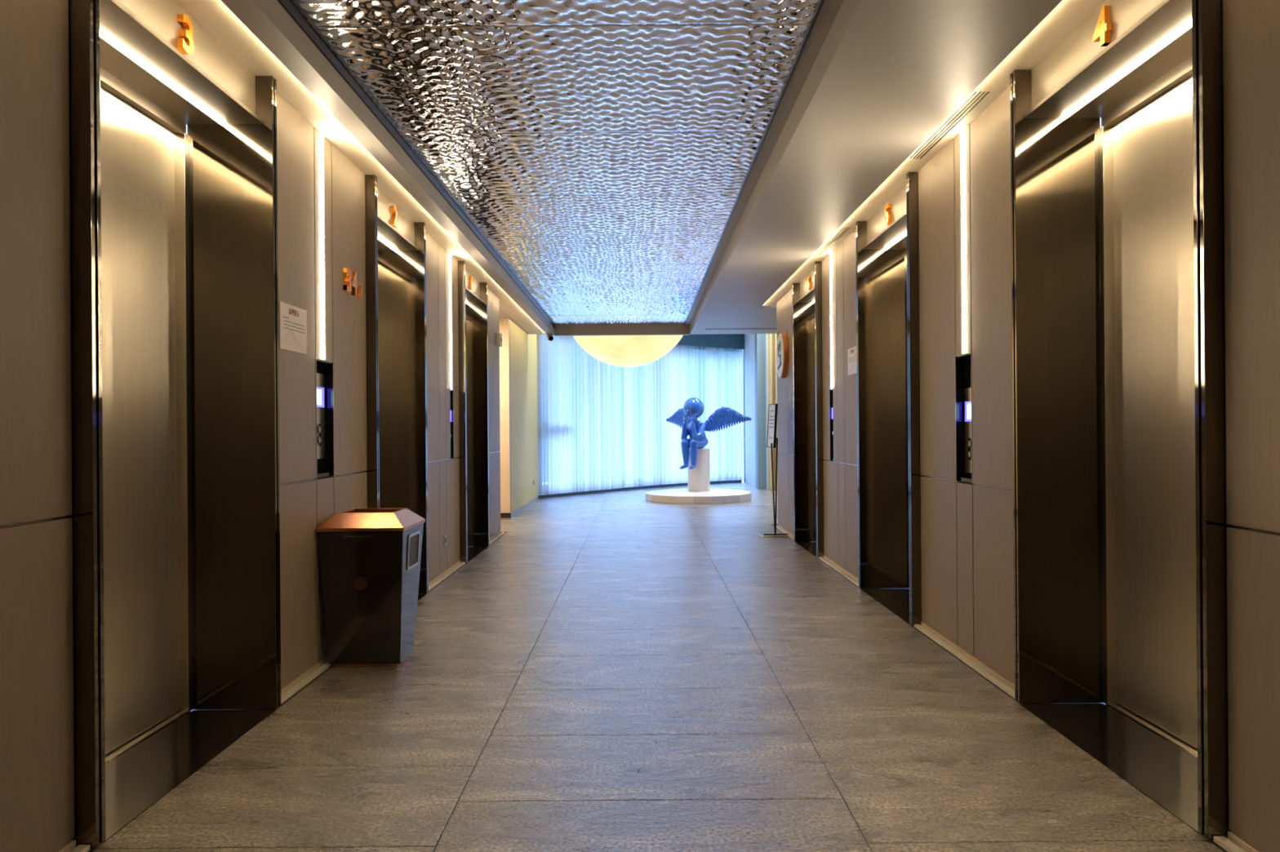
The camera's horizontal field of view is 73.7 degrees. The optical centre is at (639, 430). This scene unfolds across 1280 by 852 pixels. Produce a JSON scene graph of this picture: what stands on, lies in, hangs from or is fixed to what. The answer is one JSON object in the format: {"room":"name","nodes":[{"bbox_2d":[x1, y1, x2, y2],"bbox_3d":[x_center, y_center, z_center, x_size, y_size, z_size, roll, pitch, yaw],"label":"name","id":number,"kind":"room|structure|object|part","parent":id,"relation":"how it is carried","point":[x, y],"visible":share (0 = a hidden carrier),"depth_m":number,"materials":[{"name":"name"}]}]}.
{"room":"lobby","nodes":[
{"label":"lobby","id":0,"kind":"room"},
{"bbox_2d":[0,0,500,851],"bbox_3d":[-1.702,-0.187,3.000,0.120,2.800,14.000,0,0,0],"label":"wall","id":1,"kind":"structure","parent":0,"point":[37,744],"depth_m":2.43,"materials":[{"name":"beige laminate"}]},
{"bbox_2d":[55,840,89,851],"bbox_3d":[-1.644,1.197,-0.766,0.115,0.030,6.459,0,0,0],"label":"baseboard","id":2,"kind":"structure","parent":1,"relation":"attached to","point":[71,845],"depth_m":2.44,"materials":[{"name":"beige paint"}]},
{"bbox_2d":[279,301,306,354],"bbox_3d":[-1.641,-0.480,4.045,0.004,0.216,0.310,0,0,0],"label":"card","id":3,"kind":"object","parent":1,"relation":"attached to","point":[292,319],"visible":1,"depth_m":4.03,"materials":[{"name":"white paper"}]},
{"bbox_2d":[280,329,306,353],"bbox_3d":[-1.639,-0.424,4.041,0.001,0.099,0.290,0,0,0],"label":"print","id":4,"kind":"object","parent":3,"relation":"attached to","point":[288,330],"depth_m":4.04},
{"bbox_2d":[280,655,332,703],"bbox_3d":[-1.644,1.197,4.436,0.115,0.030,1.380,0,0,0],"label":"baseboard","id":5,"kind":"structure","parent":1,"relation":"attached to","point":[308,678],"depth_m":4.09,"materials":[{"name":"beige stone"}]},
{"bbox_2d":[320,133,324,359],"bbox_3d":[-1.644,-0.950,4.430,0.005,1.171,0.026,0,0,0],"label":"wall light","id":6,"kind":"object","parent":1,"relation":"attached to","point":[322,135],"visible":1,"depth_m":4.42,"materials":[{"name":"white"}]},
{"bbox_2d":[315,358,333,478],"bbox_3d":[-1.671,-0.059,4.446,0.064,0.608,0.242,0,0,0],"label":"panel","id":7,"kind":"object","parent":1,"relation":"attached to","point":[323,370],"visible":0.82,"depth_m":4.54,"materials":[{"name":"black metal"}]},
{"bbox_3d":[-1.678,0.025,4.456,0.002,0.115,0.060,0,0,0],"label":"button frame","id":8,"kind":"part","parent":7,"relation":"part of","materials":[{"name":"black"}]},
{"bbox_2d":[342,267,363,297],"bbox_3d":[-1.635,-0.836,4.869,0.022,0.136,0.276,0,0,0],"label":"sign","id":9,"kind":"object","parent":1,"relation":"attached to","point":[350,279],"visible":1,"depth_m":4.83,"materials":[{"name":"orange metal"}]},
{"bbox_2d":[443,534,446,546],"bbox_3d":[-1.628,0.922,7.140,0.010,0.086,0.086,0,0,0],"label":"wall socket","id":10,"kind":"object","parent":1,"relation":"attached to","point":[445,535],"visible":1,"depth_m":7.12,"materials":[{"name":"grey plastic"}]},
{"bbox_2d":[428,560,465,591],"bbox_3d":[-1.644,1.197,7.043,0.115,0.030,1.387,0,0,0],"label":"baseboard","id":11,"kind":"structure","parent":1,"relation":"attached to","point":[443,577],"depth_m":7.04,"materials":[{"name":"beige stone"}]},
{"bbox_2d":[449,253,452,389],"bbox_3d":[-1.644,-0.944,7.430,0.005,1.183,0.026,0,0,0],"label":"wall light","id":12,"kind":"object","parent":1,"relation":"attached to","point":[450,254],"visible":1,"depth_m":7.42,"materials":[{"name":"white plastic"}]},
{"bbox_2d":[449,389,453,457],"bbox_3d":[-1.671,-0.052,7.438,0.064,0.596,0.131,0,0,0],"label":"panel","id":13,"kind":"object","parent":1,"relation":"attached to","point":[451,407],"visible":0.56,"depth_m":7.50,"materials":[{"name":"black"}]},
{"bbox_2d":[488,531,504,544],"bbox_3d":[-1.644,1.197,9.457,0.115,0.030,1.077,0,0,0],"label":"baseboard","id":14,"kind":"structure","parent":1,"relation":"attached to","point":[499,535],"depth_m":9.53,"materials":[{"name":"beige stone"}]},
{"bbox_2d":[496,333,502,346],"bbox_3d":[-1.622,-1.043,9.860,0.052,0.150,0.140,0,0,0],"label":"fire alarm","id":15,"kind":"object","parent":1,"relation":"attached to","point":[499,335],"visible":1,"depth_m":9.79,"materials":[{"name":"white plastic"}]},
{"bbox_2d":[174,0,545,334],"bbox_3d":[-2.747,-1.579,4.850,2.529,0.100,17.700,0,0,0],"label":"ceiling","id":16,"kind":"structure","parent":0,"point":[214,15],"depth_m":4.26,"materials":[{"name":"beige paint"}]},
{"bbox_2d":[220,0,554,335],"bbox_3d":[-1.428,-1.629,4.850,0.111,0.220,17.700,0,0,0],"label":"ceiling","id":17,"kind":"structure","parent":0,"point":[268,20],"depth_m":4.22,"materials":[{"name":"white paint"}]},
{"bbox_2d":[546,333,553,341],"bbox_3d":[-1.422,-1.459,13.505,0.100,0.122,0.192,0,0,-11],"label":"security camera","id":18,"kind":"object","parent":17,"relation":"attached to","point":[549,336],"visible":1,"depth_m":13.43,"materials":[{"name":"grey plastic"}]},
{"bbox_2d":[498,318,511,513],"bbox_3d":[-2.901,-0.153,11.835,2.200,2.750,0.130,0,0,0],"label":"wall","id":19,"kind":"structure","parent":0,"point":[504,323],"depth_m":11.77,"materials":[{"name":"beige paint"}]},
{"bbox_2d":[500,512,511,518],"bbox_3d":[-2.836,1.186,11.761,2.110,0.070,0.013,0,0,0],"label":"baseboard","id":20,"kind":"structure","parent":19,"relation":"attached to","point":[508,515],"depth_m":11.76,"materials":[{"name":"black"}]},
{"bbox_2d":[510,320,537,512],"bbox_3d":[-1.869,-1.186,13.450,0.120,4.800,3.100,0,0,0],"label":"wall","id":21,"kind":"structure","parent":0,"point":[523,346],"depth_m":13.20,"materials":[{"name":"paint"}]},
{"bbox_2d":[511,496,537,518],"bbox_3d":[-1.783,1.183,13.335,0.014,0.060,3.130,0,0,0],"label":"baseboard","id":22,"kind":"structure","parent":21,"relation":"attached to","point":[526,505],"depth_m":13.03,"materials":[{"name":"grey plastic"}]},
{"bbox_2d":[87,481,1227,851],"bbox_3d":[-0.241,1.232,7.821,9.500,0.060,24.358,0,0,0],"label":"floor","id":23,"kind":"structure","parent":0,"point":[619,671],"depth_m":3.37,"materials":[{"name":"tile"}]},
{"bbox_2d":[65,0,280,848],"bbox_3d":[-1.819,-0.230,3.104,0.470,2.912,1.275,0,0,0],"label":"elevator door","id":24,"kind":"structure","parent":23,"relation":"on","point":[175,515],"depth_m":3.48,"materials":[{"name":"black metal"}]},
{"bbox_3d":[-2.001,-0.037,3.386,0.023,2.480,0.560,0,0,0],"label":"door","id":25,"kind":"part","parent":24,"relation":"part of","materials":[{"name":"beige metal"}]},
{"bbox_3d":[-1.979,1.217,3.104,0.068,0.016,1.179,0,0,0],"label":"sill","id":26,"kind":"part","parent":24,"relation":"part of","materials":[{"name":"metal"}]},
{"bbox_2d":[99,31,226,126],"bbox_3d":[-1.798,-1.318,3.104,0.014,0.008,1.177,0,0,0],"label":"soffit light","id":27,"kind":"object","parent":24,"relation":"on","point":[104,36],"depth_m":3.19,"materials":[{"name":"white plastic"}]},
{"bbox_3d":[-1.978,-0.032,3.679,0.068,2.486,0.034,0,0,0],"label":"door frame post","id":28,"kind":"part","parent":24,"relation":"part of","materials":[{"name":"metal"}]},
{"bbox_2d":[177,13,194,54],"bbox_3d":[-1.653,-1.435,3.103,0.022,0.136,0.075,0,0,0],"label":"elevator number","id":29,"kind":"object","parent":24,"relation":"attached to","point":[185,46],"visible":1,"depth_m":3.09,"materials":[{"name":"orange metal"}]},
{"bbox_3d":[-1.674,-1.498,3.104,0.018,0.340,1.181,0,0,0],"label":"fascia panel","id":30,"kind":"part","parent":24,"relation":"part of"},
{"bbox_2d":[315,508,425,666],"bbox_3d":[-1.407,0.818,4.507,0.442,0.786,0.430,0,0,0],"label":"litter bin","id":31,"kind":"object","parent":23,"relation":"on","point":[370,558],"visible":1,"depth_m":4.34,"materials":[{"name":"black metal"}]},
{"bbox_2d":[364,174,428,600],"bbox_3d":[-1.819,-0.230,5.737,0.470,2.912,1.215,0,0,0],"label":"elevator door","id":32,"kind":"structure","parent":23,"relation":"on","point":[397,471],"depth_m":6.30,"materials":[{"name":"black metal"}]},
{"bbox_2d":[377,236,397,252],"bbox_3d":[-1.798,-1.318,5.737,0.014,0.008,1.117,0,0,0],"label":"soffit light","id":33,"kind":"object","parent":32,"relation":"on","point":[383,241],"depth_m":6.07,"materials":[{"name":"white"}]},
{"bbox_2d":[391,205,397,227],"bbox_3d":[-1.653,-1.436,5.737,0.022,0.134,0.088,0,0,0],"label":"elevator number","id":34,"kind":"object","parent":32,"relation":"attached to","point":[393,210],"visible":1,"depth_m":5.73,"materials":[{"name":"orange metal"}]},
{"bbox_3d":[-1.674,-1.498,5.737,0.018,0.340,1.121,0,0,0],"label":"fascia panel","id":35,"kind":"part","parent":32,"relation":"part of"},
{"bbox_2d":[457,261,489,563],"bbox_3d":[-1.819,-0.230,8.328,0.470,2.912,1.175,0,0,0],"label":"elevator door","id":36,"kind":"structure","parent":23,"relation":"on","point":[473,326],"depth_m":8.87,"materials":[{"name":"black metal"}]},
{"bbox_2d":[469,275,471,289],"bbox_3d":[-1.653,-1.435,8.328,0.022,0.132,0.028,0,0,0],"label":"elevator number","id":37,"kind":"object","parent":36,"relation":"attached to","point":[470,277],"visible":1,"depth_m":8.31,"materials":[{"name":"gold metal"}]},
{"bbox_3d":[-1.674,-1.498,8.328,0.018,0.340,1.081,0,0,0],"label":"fascia panel","id":38,"kind":"part","parent":36,"relation":"part of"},
{"bbox_2d":[645,488,751,503],"bbox_3d":[0.999,1.133,14.680,1.802,0.120,1.802,0,0,0],"label":"display platform","id":39,"kind":"object","parent":23,"relation":"on","point":[673,495],"visible":0.96,"depth_m":14.08,"materials":[{"name":"white paint"}]},
{"bbox_2d":[687,448,710,491],"bbox_3d":[1.035,0.700,15.050,0.390,0.745,0.390,0,0,0],"label":"pedestal","id":40,"kind":"object","parent":39,"relation":"on","point":[698,477],"visible":0.8,"depth_m":14.88,"materials":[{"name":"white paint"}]},
{"bbox_2d":[666,397,751,469],"bbox_3d":[1.029,0.055,15.036,1.694,1.250,0.796,0,0,30],"label":"cherub statue","id":41,"kind":"object","parent":40,"relation":"on","point":[693,408],"visible":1,"depth_m":14.89,"materials":[{"name":"blue paint"}]},
{"bbox_2d":[767,333,777,489],"bbox_3d":[3.387,-1.135,16.805,1.710,4.620,0.170,0,0,0],"label":"screen","id":42,"kind":"object","parent":23,"relation":"on","point":[771,338],"visible":0.07,"depth_m":16.82,"materials":[{"name":"gold metal"}]},
{"bbox_2d":[757,404,788,537],"bbox_3d":[1.498,0.449,9.600,0.330,1.480,0.333,0,0,0],"label":"sign stand","id":43,"kind":"object","parent":23,"relation":"on","point":[772,441],"visible":1,"depth_m":9.58,"materials":[{"name":"metal"}]},
{"bbox_2d":[768,410,773,438],"bbox_3d":[1.479,-0.063,9.600,0.018,0.314,0.220,0,0,-5],"label":"print","id":44,"kind":"object","parent":43,"relation":"attached to","point":[771,412],"depth_m":9.60,"materials":[{"name":"white paper"}]},
{"bbox_3d":[1.487,-0.046,9.600,0.055,0.491,0.330,0,0,-5],"label":"board frame","id":45,"kind":"part","parent":43,"relation":"part of","materials":[{"name":"grey metal"}]},
{"bbox_3d":[1.492,0.659,9.560,0.015,1.021,0.107,0,0,29],"label":"leg","id":46,"kind":"part","parent":43,"relation":"part of","materials":[{"name":"grey metal"}]},
{"bbox_3d":[1.535,0.628,9.610,0.054,1.081,0.018,0,0,-34],"label":"leg","id":47,"kind":"part","parent":43,"relation":"part of","materials":[{"name":"grey metal"}]},
{"bbox_2d":[792,261,823,558],"bbox_3d":[1.867,-0.258,8.490,0.470,2.912,1.200,0,0,0],"label":"elevator door","id":48,"kind":"structure","parent":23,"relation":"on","point":[807,370],"depth_m":9.04,"materials":[{"name":"black metal"}]},
{"bbox_3d":[1.704,-1.523,8.490,0.018,0.340,1.106,0,0,0],"label":"fascia panel","id":49,"kind":"part","parent":48,"relation":"part of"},
{"bbox_2d":[807,275,811,289],"bbox_3d":[1.683,-1.461,8.489,0.022,0.138,0.086,0,0,0],"label":"elevator number","id":50,"kind":"object","parent":48,"relation":"attached to","point":[809,283],"visible":1,"depth_m":8.47,"materials":[{"name":"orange metal"}]},
{"bbox_2d":[855,172,922,626],"bbox_3d":[1.867,-0.258,5.787,0.470,2.912,1.265,0,0,0],"label":"elevator door","id":51,"kind":"structure","parent":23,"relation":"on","point":[887,260],"depth_m":6.37,"materials":[{"name":"black metal"}]},
{"bbox_3d":[1.704,-1.523,5.787,0.018,0.340,1.171,0,0,0],"label":"fascia panel","id":52,"kind":"part","parent":51,"relation":"part of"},
{"bbox_2d":[884,204,891,225],"bbox_3d":[1.683,-1.460,5.789,0.022,0.134,0.080,0,0,0],"label":"elevator number","id":53,"kind":"object","parent":51,"relation":"attached to","point":[887,213],"visible":1,"depth_m":5.77,"materials":[{"name":"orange metal"}]},
{"bbox_2d":[884,232,906,250],"bbox_3d":[1.830,-1.345,5.787,0.014,0.008,1.167,0,0,0],"label":"soffit light","id":54,"kind":"object","parent":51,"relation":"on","point":[903,235],"depth_m":6.10,"materials":[{"name":"white"}]},
{"bbox_3d":[2.030,-0.062,6.357,0.068,2.486,0.034,0,0,0],"label":"door frame post","id":55,"kind":"part","parent":51,"relation":"part of","materials":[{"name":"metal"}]},
{"bbox_2d":[1009,0,1231,839],"bbox_3d":[1.867,-0.258,3.104,0.470,2.912,1.275,0,0,0],"label":"elevator door","id":56,"kind":"structure","parent":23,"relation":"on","point":[1120,526],"depth_m":3.48,"materials":[{"name":"black metal"}]},
{"bbox_3d":[1.704,-1.523,3.104,0.018,0.340,1.181,0,0,0],"label":"fascia panel","id":57,"kind":"part","parent":56,"relation":"part of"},
{"bbox_2d":[1093,5,1112,46],"bbox_3d":[1.683,-1.461,3.106,0.022,0.134,0.093,0,0,0],"label":"elevator number","id":58,"kind":"object","parent":56,"relation":"attached to","point":[1104,27],"visible":1,"depth_m":3.08,"materials":[{"name":"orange metal"}]},
{"bbox_3d":[2.030,-0.062,3.679,0.068,2.486,0.034,0,0,0],"label":"door frame post","id":59,"kind":"part","parent":56,"relation":"part of","materials":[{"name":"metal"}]},
{"bbox_2d":[1061,22,1191,119],"bbox_3d":[1.830,-1.345,3.104,0.014,0.008,1.177,0,0,0],"label":"soffit light","id":60,"kind":"object","parent":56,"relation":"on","point":[1186,26],"depth_m":3.18,"materials":[{"name":"white plastic"}]},
{"bbox_3d":[2.049,1.187,3.104,0.068,0.016,1.179,0,0,0],"label":"sill","id":61,"kind":"part","parent":56,"relation":"part of","materials":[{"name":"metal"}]},
{"bbox_3d":[2.052,-0.067,3.386,0.023,2.480,0.560,0,0,0],"label":"door","id":62,"kind":"part","parent":56,"relation":"part of","materials":[{"name":"beige metal"}]},
{"bbox_2d":[742,333,755,488],"bbox_3d":[2.471,-1.219,18.600,0.240,4.800,2.400,0,0,0],"label":"wall","id":63,"kind":"structure","parent":0,"point":[748,352],"depth_m":18.40,"materials":[{"name":"grey paint"}]},
{"bbox_2d":[754,333,766,488],"bbox_3d":[2.426,-1.218,17.225,0.170,4.800,0.350,0,0,0],"label":"trim","id":64,"kind":"structure","parent":63,"relation":"attached to","point":[759,339],"depth_m":17.05,"materials":[{"name":"blue"}]},
{"bbox_2d":[765,333,768,489],"bbox_3d":[3.451,-1.226,17.000,1.880,4.800,0.100,0,0,0],"label":"wall","id":65,"kind":"structure","parent":0,"point":[766,351],"depth_m":16.95,"materials":[{"name":"grey paint"}]},
{"bbox_2d":[554,0,1106,336],"bbox_3d":[1.508,-1.651,4.900,5.760,0.220,17.800,0,0,0],"label":"ceiling","id":66,"kind":"structure","parent":0,"point":[885,75],"depth_m":4.31,"materials":[{"name":"white paint"}]},
{"bbox_2d":[276,0,824,328],"bbox_3d":[-0.326,-1.658,4.850,2.092,0.050,17.700,0,0,0],"label":"trim","id":67,"kind":"structure","parent":66,"relation":"attached to","point":[286,5],"depth_m":4.52,"materials":[{"name":"grey metal"}]},
{"bbox_2d":[704,328,776,329],"bbox_3d":[1.639,-1.539,13.000,1.300,0.006,0.140,0,0,0],"label":"ceiling vent","id":68,"kind":"object","parent":66,"relation":"in","point":[717,328],"visible":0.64,"depth_m":13.01,"materials":[{"name":"grey plastic"}]},
{"bbox_2d":[812,226,849,256],"bbox_3d":[1.579,-1.558,7.100,0.078,0.007,1.060,0,0,0],"label":"ceiling vent","id":69,"kind":"object","parent":66,"relation":"in","point":[841,231],"visible":1,"depth_m":7.03,"materials":[{"name":"beige paint"}]},
{"bbox_2d":[907,89,992,159],"bbox_3d":[1.579,-1.558,4.415,0.078,0.007,0.990,0,0,0],"label":"ceiling vent","id":70,"kind":"object","parent":66,"relation":"in","point":[977,96],"visible":1,"depth_m":4.32,"materials":[{"name":"white metal"}]},
{"bbox_2d":[776,0,1279,851],"bbox_3d":[1.748,-0.213,3.250,0.120,2.800,14.500,0,0,0],"label":"wall","id":71,"kind":"structure","parent":0,"point":[967,528],"depth_m":3.99,"materials":[{"name":"beige laminate"}]},
{"bbox_2d":[776,333,788,378],"bbox_3d":[1.649,-0.862,9.910,0.070,0.524,0.524,0,0,0],"label":"round sign","id":72,"kind":"object","parent":71,"relation":"attached to","point":[782,345],"visible":1,"depth_m":9.76,"materials":[{"name":"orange plastic"}]},
{"bbox_2d":[776,524,794,540],"bbox_3d":[1.711,1.172,9.795,0.115,0.030,1.402,0,0,0],"label":"baseboard","id":73,"kind":"structure","parent":71,"relation":"attached to","point":[777,526],"depth_m":9.83,"materials":[{"name":"beige stone"}]},
{"bbox_2d":[830,253,831,388],"bbox_3d":[1.680,-0.962,7.510,0.005,1.198,0.026,0,0,0],"label":"wall light","id":74,"kind":"object","parent":71,"relation":"attached to","point":[830,253],"visible":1,"depth_m":7.50,"materials":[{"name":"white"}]},
{"bbox_2d":[829,388,833,461],"bbox_3d":[1.720,-0.044,7.522,0.064,0.633,0.141,0,0,0],"label":"panel","id":75,"kind":"object","parent":71,"relation":"attached to","point":[831,398],"visible":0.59,"depth_m":7.59,"materials":[{"name":"black"}]},
{"bbox_2d":[818,555,858,586],"bbox_3d":[1.711,1.172,7.155,0.115,0.030,1.462,0,0,0],"label":"baseboard","id":76,"kind":"structure","parent":71,"relation":"attached to","point":[845,575],"depth_m":7.13,"materials":[{"name":"beige metal"}]},
{"bbox_2d":[847,346,857,375],"bbox_3d":[1.683,-0.548,6.755,0.004,0.210,0.310,0,0,0],"label":"card","id":77,"kind":"object","parent":71,"relation":"attached to","point":[851,353],"visible":0.99,"depth_m":6.77,"materials":[{"name":"white paper"}]},
{"bbox_2d":[960,129,964,354],"bbox_3d":[1.680,-0.979,4.445,0.005,1.163,0.026,0,0,0],"label":"wall light","id":78,"kind":"object","parent":71,"relation":"attached to","point":[962,131],"visible":1,"depth_m":4.44,"materials":[{"name":"white"}]},
{"bbox_2d":[955,352,973,483],"bbox_3d":[1.720,-0.062,4.455,0.064,0.668,0.219,0,0,0],"label":"panel","id":79,"kind":"object","parent":71,"relation":"attached to","point":[963,363],"visible":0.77,"depth_m":4.56,"materials":[{"name":"black metal"}]},
{"bbox_3d":[1.729,0.100,4.465,0.002,0.115,0.060,0,0,0],"label":"button frame","id":80,"kind":"part","parent":79,"relation":"part of","materials":[{"name":"black"}]},
{"bbox_2d":[914,622,1014,698],"bbox_3d":[1.711,1.172,4.449,0.115,0.030,1.405,0,0,0],"label":"baseboard","id":81,"kind":"structure","parent":71,"relation":"attached to","point":[989,677],"depth_m":4.34,"materials":[{"name":"beige stone"}]},
{"bbox_2d":[1213,831,1262,851],"bbox_3d":[1.711,1.172,-0.766,0.115,0.030,6.459,0,0,0],"label":"baseboard","id":82,"kind":"structure","parent":71,"relation":"attached to","point":[1223,842],"depth_m":2.41,"materials":[{"name":"beige stone"}]},
{"bbox_3d":[0.273,-3.652,17.005,8.600,0.100,6.390,0,0,0],"label":"ceiling","id":83,"kind":"structure","parent":0,"visible":0},
{"bbox_2d":[573,335,683,367],"bbox_3d":[-0.218,-2.356,15.100,2.280,2.485,2.280,0,0,0],"label":"lamp","id":84,"kind":"object","parent":83,"relation":"hanging from","point":[622,351],"visible":0.2,"depth_m":14.53,"materials":[{"name":"white glass"}]},
{"bbox_3d":[-0.288,-1.730,4.850,2.170,0.035,17.700,0,0,0],"label":"ceiling","id":85,"kind":"structure","parent":0,"visible":0},
{"bbox_2d":[290,0,819,26],"bbox_3d":[-0.323,-1.690,2.910,2.078,0.026,1.275,0,0,0],"label":"ceiling panel","id":86,"kind":"object","parent":85,"relation":"attached to","point":[318,13],"visible":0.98,"depth_m":3.43,"materials":[{"name":"silver metal"}]},
{"bbox_2d":[312,23,809,133],"bbox_3d":[-0.323,-1.689,4.190,2.078,0.027,1.275,0,0,0],"label":"ceiling panel","id":87,"kind":"object","parent":85,"relation":"attached to","point":[628,77],"visible":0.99,"depth_m":4.04,"materials":[{"name":"silver metal"}]},
{"bbox_2d":[399,131,764,195],"bbox_3d":[-0.323,-1.690,5.470,2.078,0.026,1.275,0,0,0],"label":"ceiling panel","id":88,"kind":"object","parent":85,"relation":"attached to","point":[699,162],"visible":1,"depth_m":5.35,"materials":[{"name":"silver metal"}]},
{"bbox_2d":[449,194,738,236],"bbox_3d":[-0.323,-1.689,6.750,2.078,0.026,1.275,0,0,0],"label":"ceiling panel","id":89,"kind":"object","parent":85,"relation":"attached to","point":[641,214],"visible":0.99,"depth_m":6.65,"materials":[{"name":"silver metal"}]},
{"bbox_2d":[483,235,721,265],"bbox_3d":[-0.323,-1.689,8.030,2.078,0.027,1.275,0,0,0],"label":"ceiling panel","id":90,"kind":"object","parent":85,"relation":"attached to","point":[637,249],"visible":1,"depth_m":7.95,"materials":[{"name":"silver metal"}]},
{"bbox_2d":[506,263,709,286],"bbox_3d":[-0.323,-1.689,9.310,2.078,0.026,1.275,0,0,0],"label":"ceiling panel","id":91,"kind":"object","parent":85,"relation":"attached to","point":[661,274],"visible":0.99,"depth_m":9.24,"materials":[{"name":"silver metal"}]},
{"bbox_2d":[523,284,700,302],"bbox_3d":[-0.323,-1.689,10.590,2.078,0.027,1.275,0,0,0],"label":"ceiling panel","id":92,"kind":"object","parent":85,"relation":"attached to","point":[677,293],"visible":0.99,"depth_m":10.53,"materials":[{"name":"silver metal"}]},
{"bbox_2d":[537,302,693,315],"bbox_3d":[-0.323,-1.689,11.870,2.078,0.027,1.275,0,0,0],"label":"ceiling panel","id":93,"kind":"object","parent":85,"relation":"attached to","point":[589,308],"visible":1,"depth_m":11.82,"materials":[{"name":"silver metal"}]},
{"bbox_2d":[547,315,688,325],"bbox_3d":[-0.323,-1.689,13.100,2.078,0.027,1.175,0,0,0],"label":"ceiling panel","id":94,"kind":"object","parent":85,"relation":"attached to","point":[595,320],"visible":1,"depth_m":13.05,"materials":[{"name":"silver metal"}]},
{"bbox_3d":[0.040,-2.870,17.317,4.620,1.460,4.737,0,0,0],"label":"wall","id":95,"kind":"structure","parent":0,"visible":0},
{"bbox_2d":[537,480,742,498],"bbox_3d":[0.011,1.130,17.389,0.579,0.140,6.062,0,0,45],"label":"baseboard","id":96,"kind":"structure","parent":95,"relation":"attached to","point":[735,481],"depth_m":17.06,"materials":[{"name":"blue metal"}]},
{"bbox_2d":[537,333,743,495],"bbox_3d":[0.143,-0.351,17.218,0.376,2.980,5.914,0,0,44],"label":"sheer curtain","id":97,"kind":"object","parent":95,"relation":"hanging from","point":[588,406],"visible":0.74,"depth_m":16.85,"materials":[{"name":"white fabric"}]},
{"bbox_2d":[677,333,744,349],"bbox_3d":[0.128,-1.971,17.227,0.486,0.340,5.976,0,0,44],"label":"trim","id":98,"kind":"structure","parent":95,"relation":"attached to","point":[735,341],"depth_m":18.72,"materials":[{"name":"blue metal"}]}
]}

